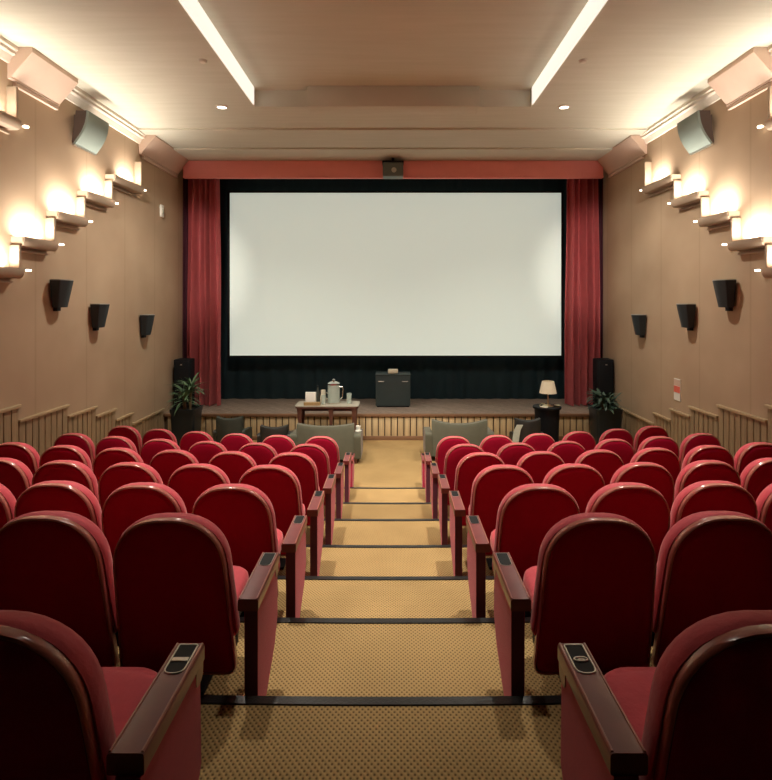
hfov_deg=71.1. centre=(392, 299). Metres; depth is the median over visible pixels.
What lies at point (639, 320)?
wall speaker
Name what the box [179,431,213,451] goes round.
seat
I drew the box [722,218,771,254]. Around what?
uplight
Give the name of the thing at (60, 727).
cushion
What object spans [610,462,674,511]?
seat
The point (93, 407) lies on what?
trim
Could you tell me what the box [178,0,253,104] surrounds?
strip light
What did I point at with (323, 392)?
jug
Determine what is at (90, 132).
speaker
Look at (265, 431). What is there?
armchair
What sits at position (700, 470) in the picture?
seat
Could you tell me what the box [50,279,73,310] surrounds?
wall speaker
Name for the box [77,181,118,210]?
uplight
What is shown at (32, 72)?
trim
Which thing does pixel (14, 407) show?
trim
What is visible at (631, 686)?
seat cushion
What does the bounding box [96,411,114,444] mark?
trim
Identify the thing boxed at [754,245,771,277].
uplight
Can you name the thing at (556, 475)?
cushion
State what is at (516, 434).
folded cloth
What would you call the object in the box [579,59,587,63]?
smoke detector
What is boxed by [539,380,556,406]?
table lamp
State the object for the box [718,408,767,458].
trim
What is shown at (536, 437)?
cushion
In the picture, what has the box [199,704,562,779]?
stair step
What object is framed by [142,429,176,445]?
seat
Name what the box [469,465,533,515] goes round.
cushion
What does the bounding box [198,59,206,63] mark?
smoke detector
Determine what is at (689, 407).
trim
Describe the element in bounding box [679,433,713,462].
cushion
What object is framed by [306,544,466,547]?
trim
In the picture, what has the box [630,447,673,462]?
cushion
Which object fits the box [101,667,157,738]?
seat cushion
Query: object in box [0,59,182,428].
wall
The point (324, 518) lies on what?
trim
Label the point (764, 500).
seat
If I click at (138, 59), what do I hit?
ceiling
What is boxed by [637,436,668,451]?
cushion
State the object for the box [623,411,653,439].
trim
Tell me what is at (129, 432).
cushion
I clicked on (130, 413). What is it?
trim
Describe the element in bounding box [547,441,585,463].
seat
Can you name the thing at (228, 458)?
cushion
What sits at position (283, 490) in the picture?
cushion
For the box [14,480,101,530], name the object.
seat
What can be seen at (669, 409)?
trim
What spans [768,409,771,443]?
trim
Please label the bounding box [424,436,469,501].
seat
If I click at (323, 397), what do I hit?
water glass
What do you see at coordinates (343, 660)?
stair step
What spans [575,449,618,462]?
cushion
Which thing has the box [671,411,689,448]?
trim
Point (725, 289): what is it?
wall speaker
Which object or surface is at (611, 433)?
cushion
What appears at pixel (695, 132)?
speaker
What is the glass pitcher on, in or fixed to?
on the console table
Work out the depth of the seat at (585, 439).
7.60 m
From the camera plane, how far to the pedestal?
10.39 m
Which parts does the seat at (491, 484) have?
aisle panel, aisle armrest, panel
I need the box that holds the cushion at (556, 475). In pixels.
[542,463,602,483]
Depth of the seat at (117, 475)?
4.20 m
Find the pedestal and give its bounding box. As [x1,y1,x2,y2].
[533,404,561,442]
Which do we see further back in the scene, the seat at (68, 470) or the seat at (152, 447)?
the seat at (152, 447)
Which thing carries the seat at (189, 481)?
on the stair step at (334, 561)
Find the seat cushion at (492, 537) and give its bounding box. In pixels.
[490,529,495,550]
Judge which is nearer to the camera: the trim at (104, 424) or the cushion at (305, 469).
the cushion at (305, 469)
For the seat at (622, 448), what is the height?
0.886 m
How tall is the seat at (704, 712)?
0.886 m
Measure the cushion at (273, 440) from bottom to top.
0.586 m
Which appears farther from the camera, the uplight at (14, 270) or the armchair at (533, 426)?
the armchair at (533, 426)
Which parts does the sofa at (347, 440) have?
arm, arm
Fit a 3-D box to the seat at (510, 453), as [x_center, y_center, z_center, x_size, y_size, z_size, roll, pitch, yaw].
[1.452,2.097,6.507,0.553,0.886,0.607,0,0,-1]
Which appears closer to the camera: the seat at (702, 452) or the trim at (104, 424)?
the seat at (702, 452)
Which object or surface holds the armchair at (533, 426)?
on the stair step at (382, 463)
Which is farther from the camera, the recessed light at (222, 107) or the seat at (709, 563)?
the recessed light at (222, 107)
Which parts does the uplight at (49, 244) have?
moulding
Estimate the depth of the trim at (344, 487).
7.88 m
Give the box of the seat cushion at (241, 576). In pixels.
[233,566,248,601]
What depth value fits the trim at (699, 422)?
8.32 m
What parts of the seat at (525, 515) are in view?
aisle panel, aisle armrest, panel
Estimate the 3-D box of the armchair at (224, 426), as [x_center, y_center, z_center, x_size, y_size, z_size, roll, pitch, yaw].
[-3.101,2.570,10.425,0.600,0.728,0.650,0,0,0]
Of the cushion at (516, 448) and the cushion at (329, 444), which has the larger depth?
the cushion at (329, 444)
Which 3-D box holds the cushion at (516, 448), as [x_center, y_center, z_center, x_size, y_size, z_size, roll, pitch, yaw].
[1.441,1.947,6.332,0.527,0.586,0.195,0,0,-1]
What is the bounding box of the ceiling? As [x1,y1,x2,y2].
[0,0,771,160]
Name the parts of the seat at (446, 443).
aisle panel, panel, aisle armrest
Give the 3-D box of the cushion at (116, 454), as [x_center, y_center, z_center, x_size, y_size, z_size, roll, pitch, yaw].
[-2.728,1.752,5.407,0.527,0.586,0.195,0,0,1]
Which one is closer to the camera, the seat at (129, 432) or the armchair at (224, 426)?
the seat at (129, 432)
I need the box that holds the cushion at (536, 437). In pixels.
[522,433,553,442]
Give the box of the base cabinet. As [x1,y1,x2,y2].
[375,372,410,406]
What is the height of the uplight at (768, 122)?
0.592 m
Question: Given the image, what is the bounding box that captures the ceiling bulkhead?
[708,47,771,109]
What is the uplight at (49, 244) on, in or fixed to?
attached to the wall at (129, 259)
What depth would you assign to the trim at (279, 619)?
3.01 m
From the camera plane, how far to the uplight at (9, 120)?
6.70 m
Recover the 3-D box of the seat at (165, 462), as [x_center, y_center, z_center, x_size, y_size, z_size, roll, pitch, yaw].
[-2.154,1.902,5.509,0.553,0.886,0.607,0,0,1]
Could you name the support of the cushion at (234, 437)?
on the seat at (234, 441)
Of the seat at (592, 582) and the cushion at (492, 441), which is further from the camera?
the cushion at (492, 441)
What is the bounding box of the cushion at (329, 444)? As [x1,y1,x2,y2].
[305,436,339,462]
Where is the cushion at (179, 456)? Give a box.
[156,449,198,462]
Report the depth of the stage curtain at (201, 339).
12.20 m
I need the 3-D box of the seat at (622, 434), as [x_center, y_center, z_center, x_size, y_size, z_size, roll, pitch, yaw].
[3.241,2.301,8.039,0.553,0.886,0.607,0,0,-2]
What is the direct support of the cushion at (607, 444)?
on the seat at (622, 448)
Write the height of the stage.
0.550 m
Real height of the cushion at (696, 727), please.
0.586 m
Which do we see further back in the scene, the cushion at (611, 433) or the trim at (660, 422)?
the trim at (660, 422)
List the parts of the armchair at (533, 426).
arm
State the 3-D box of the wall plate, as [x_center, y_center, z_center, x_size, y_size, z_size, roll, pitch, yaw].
[-4.774,-1.840,11.170,0.052,0.250,0.130,0,0,0]
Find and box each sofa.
[290,423,362,463]
[423,419,493,456]
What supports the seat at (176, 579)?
on the stair step at (343, 660)
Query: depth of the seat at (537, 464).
5.17 m
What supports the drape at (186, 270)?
hanging from the stage curtain at (201, 339)
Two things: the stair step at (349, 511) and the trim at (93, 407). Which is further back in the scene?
the trim at (93, 407)
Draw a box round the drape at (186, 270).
[182,178,191,357]
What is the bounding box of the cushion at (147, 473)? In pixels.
[106,462,162,483]
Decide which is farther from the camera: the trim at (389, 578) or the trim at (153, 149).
the trim at (153, 149)
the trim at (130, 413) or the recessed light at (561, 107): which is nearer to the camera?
the recessed light at (561, 107)
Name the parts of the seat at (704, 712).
seat plate, aisle panel, aisle armrest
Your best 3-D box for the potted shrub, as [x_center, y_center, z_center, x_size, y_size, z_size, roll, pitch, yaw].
[4.204,2.360,10.724,0.810,1.147,0.813,0,0,0]
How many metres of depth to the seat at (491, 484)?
4.14 m
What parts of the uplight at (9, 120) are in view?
moulding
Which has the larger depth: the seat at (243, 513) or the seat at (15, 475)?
the seat at (15, 475)
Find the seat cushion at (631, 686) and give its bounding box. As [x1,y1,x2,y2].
[604,667,655,740]
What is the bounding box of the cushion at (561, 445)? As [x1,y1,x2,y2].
[547,441,583,450]
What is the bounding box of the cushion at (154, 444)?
[147,439,180,449]
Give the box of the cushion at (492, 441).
[479,435,511,447]
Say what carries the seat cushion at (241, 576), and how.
on the seat at (176, 579)
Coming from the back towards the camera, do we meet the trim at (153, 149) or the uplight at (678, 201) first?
the trim at (153, 149)
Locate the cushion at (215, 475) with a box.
[173,463,230,483]
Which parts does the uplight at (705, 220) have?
moulding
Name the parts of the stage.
board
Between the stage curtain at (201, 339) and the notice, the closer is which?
the notice
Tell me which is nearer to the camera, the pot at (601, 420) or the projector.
the pot at (601, 420)
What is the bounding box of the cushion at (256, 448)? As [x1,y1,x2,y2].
[239,442,277,454]
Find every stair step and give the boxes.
[116,623,653,696]
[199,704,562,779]
[252,440,561,486]
[277,580,493,617]
[278,547,493,575]
[306,521,466,544]
[324,504,449,518]
[335,488,430,502]
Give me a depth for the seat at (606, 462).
5.22 m
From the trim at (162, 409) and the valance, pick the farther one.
the valance
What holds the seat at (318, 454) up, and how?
on the stair step at (349, 511)
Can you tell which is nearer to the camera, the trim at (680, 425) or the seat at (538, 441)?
the seat at (538, 441)
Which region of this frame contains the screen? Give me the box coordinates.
[227,191,563,357]
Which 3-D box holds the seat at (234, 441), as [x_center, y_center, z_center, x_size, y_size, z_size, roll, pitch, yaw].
[-2.195,2.301,7.768,0.553,0.886,0.607,0,0,1]
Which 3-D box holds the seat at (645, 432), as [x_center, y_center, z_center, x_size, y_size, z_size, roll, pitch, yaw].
[3.840,2.301,8.220,0.553,0.886,0.607,0,0,-2]
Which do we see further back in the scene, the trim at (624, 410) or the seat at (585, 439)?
the trim at (624, 410)
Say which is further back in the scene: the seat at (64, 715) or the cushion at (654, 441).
the cushion at (654, 441)
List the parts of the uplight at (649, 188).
moulding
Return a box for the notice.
[674,378,680,400]
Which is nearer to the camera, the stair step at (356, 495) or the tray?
the stair step at (356, 495)
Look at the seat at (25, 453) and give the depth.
5.50 m
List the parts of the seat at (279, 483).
panel, aisle armrest, aisle panel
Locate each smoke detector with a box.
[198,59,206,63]
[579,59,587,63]
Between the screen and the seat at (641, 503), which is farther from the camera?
the screen
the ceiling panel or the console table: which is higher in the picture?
the ceiling panel
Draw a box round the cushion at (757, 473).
[740,458,771,486]
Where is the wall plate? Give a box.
[160,205,163,216]
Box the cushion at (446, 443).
[435,436,469,462]
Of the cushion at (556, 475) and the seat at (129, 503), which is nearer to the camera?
the seat at (129, 503)
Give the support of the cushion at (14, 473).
on the seat at (15, 475)
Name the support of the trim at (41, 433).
attached to the wall at (129, 259)
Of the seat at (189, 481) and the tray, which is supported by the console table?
the tray
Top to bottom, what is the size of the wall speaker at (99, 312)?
0.430 m
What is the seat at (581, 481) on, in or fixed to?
on the stair step at (334, 561)
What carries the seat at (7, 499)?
on the stair step at (321, 598)
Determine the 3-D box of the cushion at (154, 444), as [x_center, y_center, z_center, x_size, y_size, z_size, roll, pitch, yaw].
[-2.780,1.947,6.506,0.527,0.586,0.195,0,0,1]
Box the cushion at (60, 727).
[0,610,115,779]
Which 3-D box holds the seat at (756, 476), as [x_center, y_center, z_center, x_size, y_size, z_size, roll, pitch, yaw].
[3.089,1.717,4.604,0.553,0.886,0.607,0,0,-1]
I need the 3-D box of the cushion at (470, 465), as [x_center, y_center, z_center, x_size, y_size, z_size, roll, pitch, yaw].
[0.850,1.752,5.242,0.527,0.586,0.195,0,0,0]
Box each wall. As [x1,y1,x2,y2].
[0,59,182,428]
[603,90,771,428]
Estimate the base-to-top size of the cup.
0.092 m
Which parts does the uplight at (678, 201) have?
moulding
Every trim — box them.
[0,35,145,143]
[0,404,21,413]
[0,409,17,443]
[7,47,77,109]
[18,404,69,422]
[18,408,67,456]
[68,406,97,418]
[68,409,95,447]
[96,408,117,417]
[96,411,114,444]
[115,412,133,421]
[115,415,131,426]
[132,408,164,424]
[132,411,162,437]
[139,135,188,177]
[201,695,560,705]
[239,617,530,623]
[278,576,493,580]
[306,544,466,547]
[324,518,449,520]
[335,502,430,503]
[344,487,430,488]
[597,135,646,177]
[621,408,653,424]
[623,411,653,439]
[640,44,771,143]
[652,412,670,421]
[654,415,670,437]
[668,408,689,417]
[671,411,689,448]
[688,406,717,418]
[690,409,717,437]
[716,404,767,422]
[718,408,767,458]
[764,404,771,409]
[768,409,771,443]
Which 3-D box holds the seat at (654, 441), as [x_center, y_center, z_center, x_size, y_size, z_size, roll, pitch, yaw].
[3.248,2.097,6.807,0.553,0.886,0.607,0,0,-2]
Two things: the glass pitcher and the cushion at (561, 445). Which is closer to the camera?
the cushion at (561, 445)
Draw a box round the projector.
[382,158,403,178]
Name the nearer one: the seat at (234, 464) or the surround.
the seat at (234, 464)
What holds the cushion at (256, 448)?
on the seat at (262, 453)
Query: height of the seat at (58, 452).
0.886 m
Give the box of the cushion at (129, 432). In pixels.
[112,426,141,447]
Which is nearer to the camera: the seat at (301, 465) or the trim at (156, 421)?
the seat at (301, 465)
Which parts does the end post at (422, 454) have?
panel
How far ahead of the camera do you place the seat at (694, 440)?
6.67 m
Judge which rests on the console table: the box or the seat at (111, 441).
the box
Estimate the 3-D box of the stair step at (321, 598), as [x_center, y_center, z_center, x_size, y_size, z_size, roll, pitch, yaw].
[0.000,2.554,3.655,9.600,1.159,1.251,0,0,0]
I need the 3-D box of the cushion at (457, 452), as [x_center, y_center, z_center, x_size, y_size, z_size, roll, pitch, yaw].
[0.842,1.947,6.282,0.527,0.586,0.195,0,0,0]
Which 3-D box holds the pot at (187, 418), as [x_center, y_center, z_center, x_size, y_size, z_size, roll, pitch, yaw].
[-4.111,2.534,10.750,0.510,0.800,0.510,0,0,0]
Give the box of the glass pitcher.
[327,379,343,404]
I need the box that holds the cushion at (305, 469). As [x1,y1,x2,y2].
[268,452,318,490]
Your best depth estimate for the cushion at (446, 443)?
7.33 m
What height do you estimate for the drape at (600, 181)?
5.339 m
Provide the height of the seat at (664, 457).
0.886 m
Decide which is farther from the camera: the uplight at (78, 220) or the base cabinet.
the base cabinet
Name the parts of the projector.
plate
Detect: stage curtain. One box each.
[182,178,220,405]
[565,178,602,405]
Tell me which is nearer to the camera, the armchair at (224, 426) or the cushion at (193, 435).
the cushion at (193, 435)
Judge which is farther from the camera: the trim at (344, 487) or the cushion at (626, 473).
the trim at (344, 487)
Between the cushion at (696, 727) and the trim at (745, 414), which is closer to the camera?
the cushion at (696, 727)
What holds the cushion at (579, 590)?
on the seat at (592, 582)
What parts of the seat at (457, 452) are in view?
aisle panel, aisle armrest, panel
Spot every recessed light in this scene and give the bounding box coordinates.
[215,104,228,109]
[557,104,570,109]
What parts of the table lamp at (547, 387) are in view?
lamp shade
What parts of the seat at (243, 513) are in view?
panel, aisle armrest, aisle panel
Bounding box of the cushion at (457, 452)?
[443,444,483,473]
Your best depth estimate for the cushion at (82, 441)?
6.67 m
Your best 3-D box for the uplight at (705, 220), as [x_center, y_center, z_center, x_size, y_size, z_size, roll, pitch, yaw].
[4.718,-1.307,7.976,0.165,0.507,0.997,0,0,0]
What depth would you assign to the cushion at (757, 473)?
4.33 m
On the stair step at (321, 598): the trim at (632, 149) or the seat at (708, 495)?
the seat at (708, 495)
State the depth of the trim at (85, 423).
8.38 m
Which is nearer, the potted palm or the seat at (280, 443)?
the seat at (280, 443)
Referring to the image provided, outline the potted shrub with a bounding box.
[586,388,627,444]
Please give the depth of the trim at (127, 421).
9.63 m
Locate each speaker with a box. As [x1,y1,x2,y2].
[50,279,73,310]
[72,110,108,154]
[90,304,109,330]
[140,314,154,337]
[174,358,194,406]
[593,358,613,404]
[631,314,645,337]
[676,304,695,330]
[677,110,713,154]
[712,279,735,310]
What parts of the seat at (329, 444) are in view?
panel, aisle armrest, aisle panel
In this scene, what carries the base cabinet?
on the stage
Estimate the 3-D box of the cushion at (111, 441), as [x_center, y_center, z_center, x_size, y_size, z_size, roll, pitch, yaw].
[-3.380,1.947,6.631,0.527,0.586,0.195,0,0,2]
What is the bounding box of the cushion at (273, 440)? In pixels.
[262,435,294,446]
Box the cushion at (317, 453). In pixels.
[290,444,330,473]
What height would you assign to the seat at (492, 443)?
0.886 m
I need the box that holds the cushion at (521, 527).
[492,484,578,568]
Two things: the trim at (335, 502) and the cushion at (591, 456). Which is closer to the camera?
the cushion at (591, 456)
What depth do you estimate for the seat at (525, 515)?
3.17 m
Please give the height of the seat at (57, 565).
0.886 m
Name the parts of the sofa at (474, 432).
arm, arm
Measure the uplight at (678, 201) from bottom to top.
0.507 m
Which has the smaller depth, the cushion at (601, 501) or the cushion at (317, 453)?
the cushion at (601, 501)
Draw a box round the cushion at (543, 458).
[516,451,564,465]
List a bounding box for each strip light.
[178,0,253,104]
[532,0,607,104]
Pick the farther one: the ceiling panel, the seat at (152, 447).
the ceiling panel
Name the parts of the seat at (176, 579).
panel, aisle armrest, aisle panel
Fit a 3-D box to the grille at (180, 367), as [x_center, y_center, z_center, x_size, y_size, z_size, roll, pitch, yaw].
[-4.559,1.814,11.624,0.300,0.980,0.012,0,0,0]
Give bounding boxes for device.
[388,369,397,373]
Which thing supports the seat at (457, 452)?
on the stair step at (349, 511)
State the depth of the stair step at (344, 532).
5.42 m
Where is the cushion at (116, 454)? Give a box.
[101,447,143,462]
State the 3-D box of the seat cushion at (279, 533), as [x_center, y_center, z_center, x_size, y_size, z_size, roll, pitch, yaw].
[-0.954,1.630,3.550,0.424,0.141,0.380,0,0,0]
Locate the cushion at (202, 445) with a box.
[190,441,226,450]
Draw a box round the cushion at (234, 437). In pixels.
[220,433,252,442]
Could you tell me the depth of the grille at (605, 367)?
11.62 m
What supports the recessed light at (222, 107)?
in the ceiling
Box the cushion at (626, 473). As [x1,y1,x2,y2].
[610,462,667,483]
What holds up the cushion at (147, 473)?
on the seat at (117, 475)
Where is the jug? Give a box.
[320,390,327,400]
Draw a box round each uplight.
[0,86,28,133]
[0,245,31,282]
[11,218,63,254]
[46,197,92,230]
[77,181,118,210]
[105,162,145,196]
[640,162,680,196]
[667,181,708,210]
[693,197,739,230]
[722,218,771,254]
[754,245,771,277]
[757,86,771,129]
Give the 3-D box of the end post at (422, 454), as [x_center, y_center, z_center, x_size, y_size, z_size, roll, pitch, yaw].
[0.480,2.663,8.255,0.090,0.542,0.390,0,0,0]
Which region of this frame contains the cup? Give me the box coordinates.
[355,425,361,431]
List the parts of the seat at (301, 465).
panel, aisle armrest, aisle panel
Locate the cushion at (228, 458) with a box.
[214,451,256,465]
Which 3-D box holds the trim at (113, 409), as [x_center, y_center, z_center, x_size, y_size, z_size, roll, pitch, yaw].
[-4.772,1.880,8.991,0.055,0.040,0.633,0,0,0]
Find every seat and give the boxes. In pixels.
[0,442,39,474]
[0,458,32,500]
[0,483,15,528]
[0,511,118,666]
[0,610,204,779]
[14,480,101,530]
[32,460,98,500]
[39,445,92,470]
[54,433,94,469]
[93,447,143,482]
[95,436,137,456]
[98,462,162,510]
[101,482,186,558]
[107,426,141,454]
[113,513,278,695]
[140,439,180,464]
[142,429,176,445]
[149,449,198,485]
[167,463,230,513]
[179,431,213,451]
[188,441,226,463]
[192,484,306,617]
[209,451,256,483]
[220,433,252,450]
[238,465,324,575]
[239,442,277,465]
[262,435,294,453]
[268,452,335,544]
[290,444,343,518]
[305,436,350,501]
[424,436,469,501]
[430,444,483,518]
[438,452,504,544]
[449,465,533,575]
[466,484,579,617]
[479,435,512,454]
[492,513,656,695]
[496,442,534,465]
[516,451,564,483]
[522,433,554,450]
[542,463,604,512]
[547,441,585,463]
[558,610,771,779]
[562,431,595,450]
[575,449,623,485]
[585,482,669,560]
[594,439,634,464]
[599,429,633,447]
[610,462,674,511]
[630,447,680,484]
[633,426,668,453]
[637,436,678,457]
[651,511,771,666]
[670,480,757,528]
[674,460,740,499]
[679,433,720,468]
[681,445,733,469]
[734,442,771,475]
[740,458,771,500]
[756,483,771,530]
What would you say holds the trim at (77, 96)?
attached to the wall at (129, 259)
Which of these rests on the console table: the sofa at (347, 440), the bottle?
the bottle
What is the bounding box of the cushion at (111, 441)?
[103,436,137,452]
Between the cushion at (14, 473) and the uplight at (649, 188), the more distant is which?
the uplight at (649, 188)
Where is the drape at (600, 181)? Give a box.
[598,178,602,357]
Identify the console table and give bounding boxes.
[295,401,359,431]
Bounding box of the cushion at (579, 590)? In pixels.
[530,513,648,635]
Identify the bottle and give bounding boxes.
[316,386,319,401]
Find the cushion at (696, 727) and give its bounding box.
[639,610,771,779]
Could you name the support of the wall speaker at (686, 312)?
attached to the wall at (656, 259)
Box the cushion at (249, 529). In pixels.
[193,484,279,571]
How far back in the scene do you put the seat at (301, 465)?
5.14 m
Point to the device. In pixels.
(390, 371)
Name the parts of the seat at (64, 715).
aisle armrest, aisle panel, seat plate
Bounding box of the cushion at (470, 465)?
[454,452,504,490]
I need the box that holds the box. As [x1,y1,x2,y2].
[305,392,315,401]
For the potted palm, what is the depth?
10.56 m
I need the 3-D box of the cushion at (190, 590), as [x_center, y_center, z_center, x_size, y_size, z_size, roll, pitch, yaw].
[-0.947,1.202,2.362,0.527,0.586,0.195,0,0,0]
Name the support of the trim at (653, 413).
attached to the wall at (656, 259)
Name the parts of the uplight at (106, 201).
moulding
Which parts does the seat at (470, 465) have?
aisle panel, aisle armrest, panel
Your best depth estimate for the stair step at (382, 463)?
9.63 m
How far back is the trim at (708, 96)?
8.80 m
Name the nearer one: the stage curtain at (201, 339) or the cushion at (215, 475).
the cushion at (215, 475)
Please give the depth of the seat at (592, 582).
2.30 m
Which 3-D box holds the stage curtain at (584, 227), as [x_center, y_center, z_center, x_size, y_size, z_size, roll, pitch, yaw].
[4.414,-0.304,12.225,1.045,5.339,0.372,0,0,0]
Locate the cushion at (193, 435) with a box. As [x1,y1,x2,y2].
[182,431,213,440]
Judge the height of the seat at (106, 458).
0.886 m
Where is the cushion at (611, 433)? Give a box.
[599,429,623,441]
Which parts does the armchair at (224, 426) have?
arm, arm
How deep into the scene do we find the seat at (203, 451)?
6.29 m
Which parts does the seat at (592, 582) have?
aisle panel, aisle armrest, panel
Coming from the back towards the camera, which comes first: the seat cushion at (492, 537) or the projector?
the projector
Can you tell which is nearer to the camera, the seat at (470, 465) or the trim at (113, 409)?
the seat at (470, 465)
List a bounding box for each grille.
[174,361,187,406]
[599,361,612,404]
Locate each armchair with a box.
[213,416,251,442]
[257,424,293,442]
[509,417,542,442]
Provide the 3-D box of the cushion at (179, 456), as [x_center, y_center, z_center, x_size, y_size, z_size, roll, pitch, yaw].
[-2.143,1.752,5.334,0.527,0.586,0.195,0,0,1]
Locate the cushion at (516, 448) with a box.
[496,442,533,455]
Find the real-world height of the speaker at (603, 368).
1.100 m
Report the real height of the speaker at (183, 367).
1.100 m
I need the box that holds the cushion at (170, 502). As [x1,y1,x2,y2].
[109,482,186,512]
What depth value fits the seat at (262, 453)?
6.22 m
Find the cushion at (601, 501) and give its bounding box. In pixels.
[585,482,662,512]
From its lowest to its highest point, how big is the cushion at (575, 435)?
0.586 m
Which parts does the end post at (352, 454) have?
panel, armrest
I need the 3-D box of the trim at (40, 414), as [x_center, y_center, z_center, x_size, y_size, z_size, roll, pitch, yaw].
[-4.772,1.550,7.415,0.055,0.040,1.057,0,0,0]
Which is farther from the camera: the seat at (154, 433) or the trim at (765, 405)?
the seat at (154, 433)
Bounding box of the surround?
[220,179,566,398]
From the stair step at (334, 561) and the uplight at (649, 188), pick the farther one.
the uplight at (649, 188)
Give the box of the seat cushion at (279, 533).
[277,529,282,553]
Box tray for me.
[304,402,320,405]
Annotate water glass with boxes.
[321,395,325,404]
[347,393,351,403]
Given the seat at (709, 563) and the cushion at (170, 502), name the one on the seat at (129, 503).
the cushion at (170, 502)
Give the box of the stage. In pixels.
[163,399,622,439]
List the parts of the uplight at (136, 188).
moulding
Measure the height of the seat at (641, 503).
0.886 m
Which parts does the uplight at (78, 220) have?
moulding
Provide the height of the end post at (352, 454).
0.542 m
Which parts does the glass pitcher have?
lid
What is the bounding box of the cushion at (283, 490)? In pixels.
[238,465,303,515]
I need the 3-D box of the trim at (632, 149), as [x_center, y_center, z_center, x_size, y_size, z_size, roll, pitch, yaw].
[4.645,-2.924,11.075,0.310,0.447,1.750,0,0,0]
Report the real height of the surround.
5.457 m
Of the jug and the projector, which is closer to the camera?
the jug
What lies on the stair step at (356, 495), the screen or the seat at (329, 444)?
the seat at (329, 444)
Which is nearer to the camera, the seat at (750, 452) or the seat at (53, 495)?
the seat at (53, 495)
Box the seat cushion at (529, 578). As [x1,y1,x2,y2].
[523,566,536,608]
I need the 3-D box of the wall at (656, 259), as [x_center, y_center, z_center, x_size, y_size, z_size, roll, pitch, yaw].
[4.900,-0.258,5.300,0.200,6.784,15.800,0,0,0]
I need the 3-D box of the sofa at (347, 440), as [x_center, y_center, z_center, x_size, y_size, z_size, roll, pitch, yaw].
[-1.203,2.570,9.885,1.260,0.728,0.770,0,0,0]
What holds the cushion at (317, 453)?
on the seat at (318, 454)
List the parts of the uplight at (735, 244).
moulding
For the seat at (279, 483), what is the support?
on the stair step at (334, 561)
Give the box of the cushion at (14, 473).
[0,458,32,485]
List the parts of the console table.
leg, leg, rail, leg, leg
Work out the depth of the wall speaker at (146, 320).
10.22 m
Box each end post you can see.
[350,453,354,486]
[421,453,424,486]
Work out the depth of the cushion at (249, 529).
3.17 m
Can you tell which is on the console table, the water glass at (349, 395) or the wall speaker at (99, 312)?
the water glass at (349, 395)
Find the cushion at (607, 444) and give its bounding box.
[594,439,629,449]
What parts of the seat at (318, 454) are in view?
panel, aisle armrest, aisle panel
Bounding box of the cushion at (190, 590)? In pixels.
[121,513,239,635]
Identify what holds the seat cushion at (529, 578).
on the seat at (592, 582)
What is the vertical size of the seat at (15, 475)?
0.886 m
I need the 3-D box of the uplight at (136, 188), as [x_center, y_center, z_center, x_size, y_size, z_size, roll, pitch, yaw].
[-4.718,-2.242,9.660,0.165,0.653,1.306,0,0,0]
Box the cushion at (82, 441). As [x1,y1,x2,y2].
[63,433,94,458]
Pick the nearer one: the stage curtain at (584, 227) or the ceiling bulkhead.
the ceiling bulkhead
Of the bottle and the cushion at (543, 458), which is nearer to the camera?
the cushion at (543, 458)
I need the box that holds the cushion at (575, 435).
[562,431,590,440]
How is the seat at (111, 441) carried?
on the stair step at (349, 511)
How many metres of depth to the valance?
11.90 m
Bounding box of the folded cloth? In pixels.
[512,425,522,442]
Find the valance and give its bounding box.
[183,161,603,178]
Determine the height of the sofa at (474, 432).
0.768 m
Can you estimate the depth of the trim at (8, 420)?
6.72 m
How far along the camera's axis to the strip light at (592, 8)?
6.86 m
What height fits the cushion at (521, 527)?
0.586 m
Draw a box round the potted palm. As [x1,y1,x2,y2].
[166,372,207,445]
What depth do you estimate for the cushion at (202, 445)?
6.29 m
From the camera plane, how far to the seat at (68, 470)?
4.25 m
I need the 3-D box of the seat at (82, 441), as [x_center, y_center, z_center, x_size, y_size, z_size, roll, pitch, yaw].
[-3.987,2.097,6.956,0.553,0.886,0.607,0,0,2]
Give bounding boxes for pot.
[169,405,202,445]
[588,405,622,444]
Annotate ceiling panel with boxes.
[307,86,478,113]
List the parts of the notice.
red panel, pink panel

